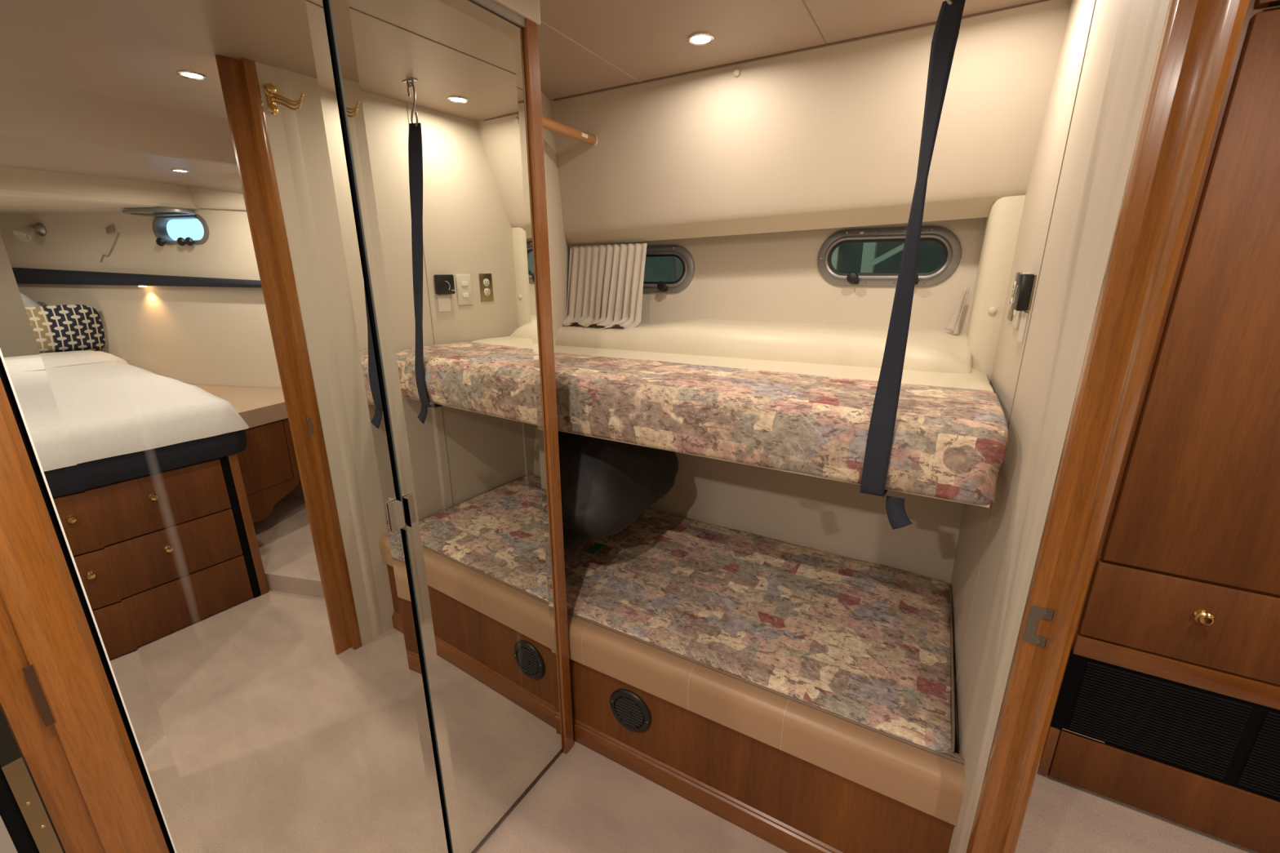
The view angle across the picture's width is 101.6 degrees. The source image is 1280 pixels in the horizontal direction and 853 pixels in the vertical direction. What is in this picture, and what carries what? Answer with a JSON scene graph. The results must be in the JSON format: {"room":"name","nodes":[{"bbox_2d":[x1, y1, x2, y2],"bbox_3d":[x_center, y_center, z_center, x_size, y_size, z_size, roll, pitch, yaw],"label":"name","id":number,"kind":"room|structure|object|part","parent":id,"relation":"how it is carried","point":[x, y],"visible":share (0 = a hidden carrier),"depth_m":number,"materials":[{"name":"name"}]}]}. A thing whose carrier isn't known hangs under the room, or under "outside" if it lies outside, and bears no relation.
{"room":"yacht cabin","nodes":[
{"label":"yacht cabin","id":0,"kind":"room"},
{"bbox_2d":[0,815,17,852],"bbox_3d":[-1.432,0.600,-0.516,0.066,2.050,2.626,9,19,28],"label":"wall","id":1,"kind":"structure","parent":0,"point":[6,845],"depth_m":0.62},
{"bbox_2d":[0,764,39,852],"bbox_3d":[-0.771,0.275,0.579,0.045,2.050,0.014,9,19,28],"label":"trim","id":2,"kind":"structure","parent":1,"relation":"attached to","point":[11,814],"depth_m":0.63,"materials":[{"name":"black"}]},
{"bbox_2d":[0,377,168,852],"bbox_3d":[-0.722,0.264,0.616,0.032,2.050,0.102,9,19,28],"label":"trim","id":3,"kind":"structure","parent":1,"relation":"attached to","point":[77,784],"depth_m":0.63,"materials":[{"name":"brown wood"}]},
{"bbox_2d":[0,709,20,765],"bbox_3d":[-1.568,0.184,0.805,0.040,2.100,4.900,9,19,28],"label":"wall","id":4,"kind":"structure","parent":0,"point":[9,751],"depth_m":1.18,"materials":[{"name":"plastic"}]},
{"bbox_2d":[493,0,540,25],"bbox_3d":[-0.531,-0.784,0.706,0.112,0.093,1.036,10,19,30],"label":"wall closet header","id":5,"kind":"structure","parent":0,"point":[530,10],"depth_m":1.07,"materials":[{"name":"beige paint"}]},
{"bbox_2d":[0,0,448,852],"bbox_3d":[-0.577,0.239,0.842,0.036,1.908,0.421,10,19,30],"label":"mirror","id":6,"kind":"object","parent":5,"relation":"in","point":[187,353],"depth_m":0.73,"materials":[{"name":"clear mirror"}]},
{"bbox_2d":[0,0,448,852],"bbox_3d":[-0.495,0.184,1.041,0.038,1.960,0.890,10,19,30],"label":"trim","id":7,"kind":"structure","parent":5,"relation":"attached to","point":[3,377],"depth_m":0.69,"materials":[{"name":"black metal"}]},
{"bbox_2d":[324,0,563,852],"bbox_3d":[-0.358,0.134,1.194,0.036,1.908,0.413,9,19,28],"label":"mirror","id":8,"kind":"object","parent":5,"relation":"in","point":[431,94],"depth_m":1.09,"materials":[{"name":"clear mirror"}]},
{"bbox_2d":[468,0,524,28],"bbox_3d":[-0.481,-0.738,0.742,0.034,0.016,0.865,10,19,30],"label":"trim","id":9,"kind":"structure","parent":5,"relation":"attached to","point":[491,6],"depth_m":1.03,"materials":[{"name":"beige"}]},
{"bbox_2d":[521,17,573,754],"bbox_3d":[-0.239,0.083,1.383,0.036,1.958,0.039,9,19,28],"label":"trim","id":10,"kind":"structure","parent":5,"relation":"attached to","point":[530,32],"depth_m":1.29,"materials":[{"name":"brown wood"}]},
{"bbox_2d":[540,20,639,82],"bbox_3d":[-0.665,-0.797,0.590,0.003,0.003,2.720,9,19,28],"label":"trim","id":11,"kind":"structure","parent":5,"relation":"attached to","point":[540,20],"depth_m":1.46,"materials":[{"name":"beige"}]},
{"bbox_2d":[541,91,569,346],"bbox_3d":[-0.406,-0.204,2.177,0.183,2.060,1.259,4,17,15],"label":"wall","id":12,"kind":"structure","parent":0,"point":[559,250],"depth_m":2.02,"materials":[{"name":"beige paint"}]},
{"bbox_2d":[542,115,597,145],"bbox_3d":[-0.343,-0.959,1.611,0.058,0.058,0.747,9,19,28],"label":"hanging rod","id":13,"kind":"object","parent":12,"relation":"attached to","point":[549,124],"visible":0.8,"depth_m":1.76,"materials":[{"name":"brown wood"}]},
{"bbox_2d":[471,740,787,852],"bbox_3d":[0.887,1.598,-0.231,5.600,0.040,4.900,9,19,28],"label":"floor","id":14,"kind":"structure","parent":0,"point":[583,801],"depth_m":1.44,"materials":[{"name":"beige carpet"}]},
{"bbox_2d":[567,613,964,852],"bbox_3d":[0.105,0.723,1.901,1.775,0.435,0.828,9,19,28],"label":"bunk","id":15,"kind":"object","parent":14,"relation":"on","point":[797,777],"visible":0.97,"depth_m":1.35,"materials":[{"name":"patterned woven fabric"},{"name":"tan leather"},{"name":"cherry wood"}]},
{"bbox_2d":[609,688,651,732],"bbox_3d":[-0.030,0.838,1.534,0.140,0.140,0.009,9,19,28],"label":"round vent","id":16,"kind":"object","parent":15,"relation":"attached to","point":[630,709],"depth_m":1.53,"materials":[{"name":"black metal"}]},
{"bbox_3d":[-0.029,1.006,1.581,1.624,0.074,0.014,9,19,28],"label":"moulding","id":17,"kind":"part","parent":15,"relation":"part of","materials":[{"name":"brown wood"}]},
{"bbox_2d":[564,508,964,764],"bbox_3d":[0.247,0.563,1.800,1.490,0.113,0.780,9,19,28],"label":"mattress","id":18,"kind":"object","parent":15,"relation":"on","point":[867,645],"visible":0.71,"depth_m":1.58,"materials":[{"name":"multicoloured fabric"}]},
{"bbox_2d":[562,526,604,555],"bbox_3d":[-0.245,0.354,2.076,0.311,0.146,0.600,9,19,28],"label":"pillow","id":19,"kind":"object","parent":18,"relation":"on","point":[571,540],"visible":0.08,"depth_m":1.86,"materials":[{"name":"black fabric"}]},
{"bbox_2d":[558,431,678,539],"bbox_3d":[-0.185,0.140,1.934,0.592,0.430,0.709,9,19,28],"label":"pillow","id":20,"kind":"object","parent":19,"relation":"on","point":[606,485],"visible":0.45,"depth_m":1.67,"materials":[{"name":"grey fabric"}]},
{"bbox_2d":[1015,769,1257,852],"bbox_3d":[1.647,1.155,1.032,1.600,0.090,1.024,9,19,28],"label":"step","id":21,"kind":"structure","parent":14,"relation":"on","point":[1061,816],"depth_m":1.33,"materials":[{"name":"beige carpet"}]},
{"bbox_2d":[1038,0,1279,852],"bbox_3d":[1.457,0.117,1.089,0.720,2.048,0.202,9,19,28],"label":"tall cabinet","id":22,"kind":"object","parent":14,"relation":"on","point":[1167,706],"visible":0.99,"depth_m":1.17,"materials":[{"name":"brown wood"}]},
{"bbox_3d":[1.440,0.942,1.273,0.688,0.156,0.018,9,19,28],"label":"board","id":23,"kind":"part","parent":22,"relation":"part of","materials":[{"name":"brown wood"}]},
{"bbox_2d":[1050,649,1279,801],"bbox_3d":[1.428,0.748,1.224,0.715,0.239,0.014,9,19,28],"label":"grille","id":24,"kind":"object","parent":22,"relation":"attached to","point":[1222,739],"depth_m":1.28,"materials":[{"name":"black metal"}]},
{"bbox_3d":[1.430,0.608,1.179,0.708,0.055,0.018,9,19,28],"label":"rail","id":25,"kind":"part","parent":22,"relation":"part of","materials":[{"name":"brown wood"}]},
{"bbox_3d":[1.430,0.477,1.140,0.706,0.206,0.018,9,19,28],"label":"drawer","id":26,"kind":"part","parent":22,"relation":"part of","materials":[{"name":"brown wood"}]},
{"bbox_3d":[1.430,-0.168,0.948,0.701,1.124,0.018,9,19,28],"label":"door","id":27,"kind":"part","parent":22,"relation":"part of","materials":[{"name":"brown wood"}]},
{"bbox_3d":[1.280,0.434,1.186,0.033,0.033,0.032,9,19,28],"label":"knob","id":28,"kind":"part","parent":22,"relation":"part of","materials":[{"name":"gold metal"}]},
{"bbox_3d":[1.428,-0.780,0.767,0.701,0.128,0.018,9,19,28],"label":"door","id":29,"kind":"part","parent":22,"relation":"part of","materials":[{"name":"brown wood"}]},
{"bbox_2d":[537,0,1039,100],"bbox_3d":[-0.427,-0.597,-0.164,2.650,0.040,4.800,9,19,28],"label":"ceiling","id":30,"kind":"structure","parent":0,"point":[645,39],"depth_m":1.35,"materials":[{"name":"beige paint"}]},
{"bbox_2d":[687,31,714,44],"bbox_3d":[0.162,-1.035,1.395,0.072,0.006,0.072,9,19,28],"label":"recessed light","id":31,"kind":"object","parent":30,"relation":"in","point":[700,37],"visible":1,"depth_m":1.39,"materials":[{"name":"white glass"}]},
{"bbox_2d":[801,0,826,44],"bbox_3d":[-0.154,-0.717,0.310,0.003,0.003,2.720,9,19,28],"label":"trim","id":32,"kind":"structure","parent":30,"relation":"attached to","point":[803,2],"depth_m":1.30,"materials":[{"name":"beige"}]},
{"bbox_2d":[598,217,986,333],"bbox_3d":[0.376,-0.637,2.029,1.790,0.530,0.026,9,19,28],"label":"wall","id":33,"kind":"structure","parent":0,"point":[775,276],"depth_m":1.94,"materials":[{"name":"beige paint"}]},
{"bbox_2d":[642,244,694,293],"bbox_3d":[0.024,-0.668,2.219,0.448,0.192,0.080,9,19,28],"label":"window","id":34,"kind":"structure","parent":33,"relation":"in","point":[668,268],"depth_m":2.17,"materials":[{"name":"green glass"}]},
{"bbox_3d":[0.092,-0.585,2.174,0.040,0.042,0.032,9,19,28],"label":"dog knob","id":35,"kind":"part","parent":34,"relation":"part of","materials":[{"name":"black plastic"}]},
{"bbox_3d":[0.027,-0.670,2.224,0.362,0.110,0.012,9,19,28],"label":"pane","id":36,"kind":"part","parent":34,"relation":"part of","materials":[{"name":"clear glass"}]},
{"bbox_2d":[817,226,961,287],"bbox_3d":[0.831,-0.574,1.770,0.448,0.192,0.080,9,19,28],"label":"window","id":37,"kind":"structure","parent":33,"relation":"in","point":[852,257],"depth_m":1.77,"materials":[{"name":"grey metal"}]},
{"bbox_3d":[0.739,-0.516,1.813,0.040,0.042,0.032,9,19,28],"label":"dog knob","id":38,"kind":"part","parent":37,"relation":"part of","materials":[{"name":"black plastic"}]},
{"bbox_3d":[0.834,-0.575,1.776,0.362,0.110,0.012,9,19,28],"label":"pane","id":39,"kind":"part","parent":37,"relation":"part of","materials":[{"name":"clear glass"}]},
{"bbox_3d":[0.899,-0.491,1.726,0.040,0.042,0.032,9,19,28],"label":"dog knob","id":40,"kind":"part","parent":37,"relation":"part of","materials":[{"name":"black plastic"}]},
{"bbox_2d":[945,287,969,334],"bbox_3d":[1.012,-0.367,1.666,0.048,0.146,0.019,9,19,28],"label":"curtain","id":41,"kind":"object","parent":33,"relation":"hanging from","point":[953,325],"visible":1,"depth_m":1.67,"materials":[{"name":"fabric"}]},
{"bbox_2d":[647,452,964,586],"bbox_3d":[0.299,0.108,2.189,1.870,0.850,0.150,9,19,28],"label":"wall","id":42,"kind":"structure","parent":0,"point":[833,517],"depth_m":1.99,"materials":[{"name":"beige paint"}]},
{"bbox_2d":[553,345,1008,507],"bbox_3d":[0.175,-0.122,1.712,1.644,0.186,0.774,9,19,28],"label":"bunk","id":43,"kind":"object","parent":42,"relation":"attached to","point":[950,436],"visible":0.73,"depth_m":1.27,"materials":[{"name":"patterned woven fabric"},{"name":"cream vinyl"}]},
{"bbox_2d":[555,319,972,373],"bbox_3d":[0.279,-0.332,1.946,1.644,0.102,0.402,9,19,28],"label":"ledge","id":44,"kind":"object","parent":43,"relation":"on","point":[852,345],"visible":0.74,"depth_m":1.73,"materials":[{"name":"beige plastic"}]},
{"bbox_2d":[550,0,1071,246],"bbox_3d":[0.285,-0.893,1.759,1.820,0.506,0.255,9,19,28],"label":"wall","id":45,"kind":"structure","parent":0,"point":[827,137],"depth_m":1.58,"materials":[{"name":"beige paint"}]},
{"bbox_2d":[562,243,647,328],"bbox_3d":[-0.169,-0.573,2.120,0.398,0.322,0.186,9,19,28],"label":"curtain","id":46,"kind":"object","parent":45,"relation":"hanging from","point":[606,282],"visible":1,"depth_m":2.14,"materials":[{"name":"fabric"}]},
{"bbox_2d":[733,68,739,76],"bbox_3d":[0.290,-1.065,1.569,0.021,0.020,0.010,9,19,28],"label":"cap","id":47,"kind":"object","parent":45,"relation":"attached to","point":[736,71],"visible":1,"depth_m":1.57,"materials":[{"name":"beige plastic"}]},
{"bbox_2d":[552,0,1049,101],"bbox_3d":[0.336,-1.079,1.534,1.490,0.006,0.010,9,19,28],"label":"trim","id":48,"kind":"structure","parent":45,"relation":"attached to","point":[1039,1],"depth_m":1.47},
{"bbox_2d":[948,0,1169,852],"bbox_3d":[0.959,0.030,1.387,0.045,2.050,1.457,8,19,27],"label":"wall","id":49,"kind":"structure","parent":0,"point":[1040,194],"depth_m":0.99,"materials":[{"name":"beige paint"}]},
{"bbox_2d":[988,306,996,314],"bbox_3d":[1.025,-0.337,1.516,0.021,0.021,0.006,9,19,28],"label":"cap","id":50,"kind":"object","parent":49,"relation":"attached to","point":[992,310],"visible":1,"depth_m":1.51,"materials":[{"name":"beige plastic"}]},
{"bbox_2d":[966,195,1025,382],"bbox_3d":[1.064,-0.352,1.596,0.084,0.664,0.174,9,19,28],"label":"trim","id":51,"kind":"structure","parent":49,"relation":"attached to","point":[1002,223],"depth_m":1.51,"materials":[{"name":"beige plastic"}]},
{"bbox_2d":[1007,272,1022,320],"bbox_3d":[0.964,-0.336,1.347,0.008,0.119,0.068,8,19,27],"label":"power outlet","id":52,"kind":"object","parent":49,"relation":"attached to","point":[1010,317],"visible":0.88,"depth_m":1.34,"materials":[{"name":"gold metal"}]},
{"bbox_2d":[1008,297,1013,310],"bbox_3d":[0.962,-0.318,1.353,0.004,0.033,0.033,9,19,28],"label":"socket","id":53,"kind":"object","parent":52,"relation":"attached to","point":[1010,307],"depth_m":1.35,"materials":[{"name":"white plastic"}]},
{"bbox_2d":[1012,280,1016,294],"bbox_3d":[0.962,-0.357,1.342,0.004,0.033,0.033,9,19,28],"label":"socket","id":54,"kind":"object","parent":52,"relation":"attached to","point":[1014,286],"depth_m":1.34,"materials":[{"name":"white plastic"}]},
{"bbox_2d":[1011,309,1022,328],"bbox_3d":[0.907,-0.300,1.249,0.010,0.127,0.073,8,19,27],"label":"light switch","id":55,"kind":"object","parent":49,"relation":"attached to","point":[1017,314],"visible":0.31,"depth_m":1.24,"materials":[{"name":"beige plastic"}]},
{"bbox_2d":[1017,311,1028,343],"bbox_3d":[0.862,-0.223,1.175,0.003,0.067,0.058,8,19,27],"label":"wall label","id":56,"kind":"object","parent":49,"relation":"attached to","point":[1024,317],"visible":1,"depth_m":1.17,"materials":[{"name":"white plastic"}]},
{"bbox_2d":[1011,273,1036,311],"bbox_3d":[0.853,-0.299,1.161,0.029,0.078,0.078,9,19,28],"label":"thermostat","id":57,"kind":"object","parent":49,"relation":"attached to","point":[1025,282],"visible":1,"depth_m":1.13,"materials":[{"name":"black plastic"}]},
{"bbox_2d":[954,0,1096,689],"bbox_3d":[0.834,0.085,1.203,0.005,2.050,0.004,9,19,28],"label":"trim","id":58,"kind":"structure","parent":49,"relation":"attached to","point":[1095,0],"depth_m":1.09,"materials":[{"name":"beige"}]},
{"bbox_2d":[958,0,1133,759],"bbox_3d":[0.722,0.147,0.996,0.012,2.050,0.090,9,19,28],"label":"trim","id":59,"kind":"structure","parent":49,"relation":"attached to","point":[1126,6],"depth_m":0.89,"materials":[{"name":"beige plastic"}]},
{"bbox_2d":[955,0,1160,852],"bbox_3d":[0.644,0.188,0.856,0.012,2.050,0.056,9,19,28],"label":"trim","id":60,"kind":"structure","parent":49,"relation":"attached to","point":[1155,4],"depth_m":0.77,"materials":[{"name":"beige plastic"}]},
{"bbox_2d":[965,0,1249,852],"bbox_3d":[0.603,0.220,0.750,0.049,2.049,0.086,9,19,28],"label":"door frame","id":61,"kind":"structure","parent":49,"relation":"attached to","point":[1199,40],"depth_m":0.66,"materials":[{"name":"brown wood"}]},
{"bbox_3d":[0.600,0.301,0.788,0.027,0.063,0.004,9,19,28],"label":"strike plate","id":62,"kind":"part","parent":61,"relation":"part of","materials":[{"name":"grey metal"}]},
{"bbox_3d":[0.572,-0.886,0.912,0.055,0.021,0.020,9,19,28],"label":"pad eye","id":63,"kind":"object","parent":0,"visible":0},
{"bbox_2d":[859,0,965,529],"bbox_3d":[0.562,-0.335,1.037,0.110,1.140,0.149,9,19,28],"label":"strap","id":64,"kind":"object","parent":63,"relation":"hanging from","point":[946,32],"visible":0.98,"depth_m":1.04,"materials":[{"name":"fabric"}]}
]}

